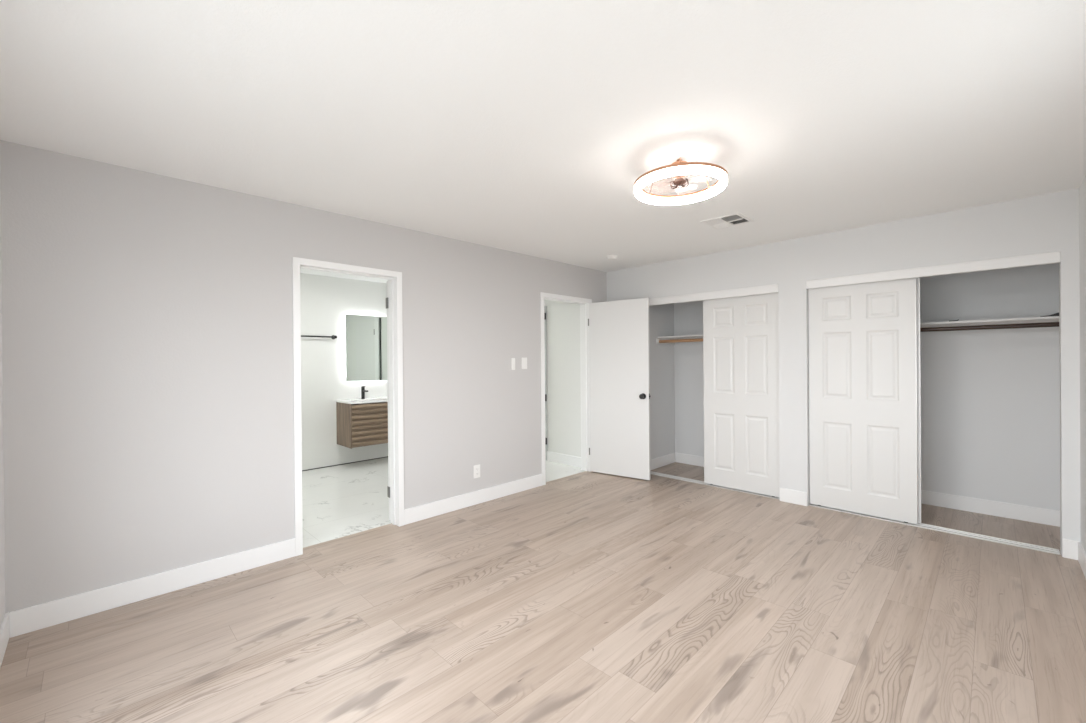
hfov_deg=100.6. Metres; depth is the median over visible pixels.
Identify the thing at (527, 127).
ceiling
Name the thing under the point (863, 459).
closet door
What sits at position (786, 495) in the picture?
baseboard
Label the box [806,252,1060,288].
trim
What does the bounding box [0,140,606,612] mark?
wall
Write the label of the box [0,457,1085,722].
floor
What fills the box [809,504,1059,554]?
floor track
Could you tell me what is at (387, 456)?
trim
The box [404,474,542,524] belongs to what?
baseboard
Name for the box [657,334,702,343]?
closet shelf
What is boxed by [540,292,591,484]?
trim
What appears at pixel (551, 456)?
baseboard
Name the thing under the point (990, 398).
wall
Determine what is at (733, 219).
ceiling vent
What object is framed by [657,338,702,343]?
closet rod
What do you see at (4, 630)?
baseboard
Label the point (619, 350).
door
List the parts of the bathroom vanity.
panel, drawer, drawer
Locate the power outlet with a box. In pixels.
[474,464,479,477]
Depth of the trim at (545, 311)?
6.04 m
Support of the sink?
in the bathroom vanity
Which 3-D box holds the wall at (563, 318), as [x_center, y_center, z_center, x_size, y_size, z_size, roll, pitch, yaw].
[-0.556,0.107,6.721,3.180,2.440,0.100,0,0,45]
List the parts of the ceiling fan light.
motor, ceiling plate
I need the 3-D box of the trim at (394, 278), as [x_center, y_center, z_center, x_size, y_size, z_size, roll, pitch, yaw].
[-1.484,0.309,3.457,0.152,2.070,0.813,0,0,45]
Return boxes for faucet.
[361,386,367,398]
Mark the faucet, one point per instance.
(363, 390)
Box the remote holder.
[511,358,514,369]
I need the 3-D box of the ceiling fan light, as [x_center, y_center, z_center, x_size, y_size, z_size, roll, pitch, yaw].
[0.745,-1.022,2.466,0.490,0.175,0.490,0,0,45]
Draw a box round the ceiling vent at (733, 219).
[700,212,753,228]
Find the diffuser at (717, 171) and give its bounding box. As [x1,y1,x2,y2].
[634,165,726,203]
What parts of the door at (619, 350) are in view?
knob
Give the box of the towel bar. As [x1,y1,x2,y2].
[301,335,336,338]
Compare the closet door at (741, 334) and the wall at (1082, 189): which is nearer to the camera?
the wall at (1082, 189)
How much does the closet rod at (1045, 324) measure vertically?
0.058 m
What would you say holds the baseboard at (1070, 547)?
attached to the wall at (1045, 223)
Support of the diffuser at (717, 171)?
attached to the ceiling fan light
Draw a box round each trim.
[292,257,403,555]
[302,456,387,470]
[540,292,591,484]
[544,306,547,459]
[649,285,777,305]
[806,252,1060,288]
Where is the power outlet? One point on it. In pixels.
(476, 467)
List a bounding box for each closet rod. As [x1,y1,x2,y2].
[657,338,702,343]
[920,322,1058,331]
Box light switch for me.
[522,358,526,368]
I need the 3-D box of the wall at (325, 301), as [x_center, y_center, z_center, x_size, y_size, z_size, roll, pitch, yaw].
[-2.923,0.129,5.679,0.100,2.440,2.750,0,0,45]
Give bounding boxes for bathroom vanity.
[336,397,387,448]
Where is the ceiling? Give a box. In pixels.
[0,0,1085,282]
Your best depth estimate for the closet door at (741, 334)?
4.54 m
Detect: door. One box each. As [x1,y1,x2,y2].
[386,281,389,519]
[588,298,649,479]
[703,293,779,496]
[808,278,917,523]
[917,277,921,522]
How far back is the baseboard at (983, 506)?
3.81 m
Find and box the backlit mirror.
[345,314,386,381]
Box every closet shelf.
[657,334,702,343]
[920,312,1058,327]
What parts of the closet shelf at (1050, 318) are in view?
shelf bracket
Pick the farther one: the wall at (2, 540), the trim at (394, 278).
the trim at (394, 278)
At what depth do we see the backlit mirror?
6.09 m
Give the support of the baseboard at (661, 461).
attached to the wall at (661, 317)
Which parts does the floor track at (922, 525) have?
rail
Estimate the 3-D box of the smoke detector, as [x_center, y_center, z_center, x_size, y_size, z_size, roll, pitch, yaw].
[0.734,-1.099,4.781,0.120,0.036,0.120,0,0,45]
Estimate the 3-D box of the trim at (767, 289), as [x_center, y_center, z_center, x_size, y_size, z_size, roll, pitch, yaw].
[1.683,-0.688,4.789,1.515,0.078,0.030,0,0,45]
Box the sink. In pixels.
[336,397,387,403]
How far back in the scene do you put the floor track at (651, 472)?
4.88 m
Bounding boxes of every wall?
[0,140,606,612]
[0,196,4,627]
[300,273,387,469]
[544,300,580,456]
[607,188,1080,556]
[649,303,674,459]
[674,263,1059,510]
[1079,176,1085,551]
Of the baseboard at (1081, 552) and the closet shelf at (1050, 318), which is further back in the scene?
the closet shelf at (1050, 318)
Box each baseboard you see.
[0,612,8,667]
[9,538,295,637]
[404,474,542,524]
[547,451,580,466]
[650,452,675,469]
[675,453,703,466]
[779,488,806,505]
[921,490,1059,526]
[1063,538,1079,559]
[1078,542,1085,577]
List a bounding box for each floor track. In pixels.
[650,471,779,499]
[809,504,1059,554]
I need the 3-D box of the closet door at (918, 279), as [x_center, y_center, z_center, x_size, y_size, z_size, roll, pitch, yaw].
[2.752,0.314,3.879,0.760,1.977,0.037,0,0,45]
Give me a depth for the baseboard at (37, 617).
2.55 m
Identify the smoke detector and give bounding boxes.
[607,255,617,259]
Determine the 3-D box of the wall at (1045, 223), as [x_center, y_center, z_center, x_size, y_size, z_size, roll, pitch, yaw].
[2.156,0.092,4.390,3.953,2.440,0.100,0,0,45]
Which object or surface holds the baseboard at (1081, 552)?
attached to the wall at (1082, 189)
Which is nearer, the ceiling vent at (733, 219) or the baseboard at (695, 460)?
the ceiling vent at (733, 219)
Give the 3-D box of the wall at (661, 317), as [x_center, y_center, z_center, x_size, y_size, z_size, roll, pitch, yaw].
[1.432,0.094,5.677,0.100,2.440,0.700,0,0,45]
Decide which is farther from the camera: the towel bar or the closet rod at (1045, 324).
the towel bar
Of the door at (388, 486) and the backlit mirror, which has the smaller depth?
the door at (388, 486)
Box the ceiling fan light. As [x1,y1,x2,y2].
[634,149,727,204]

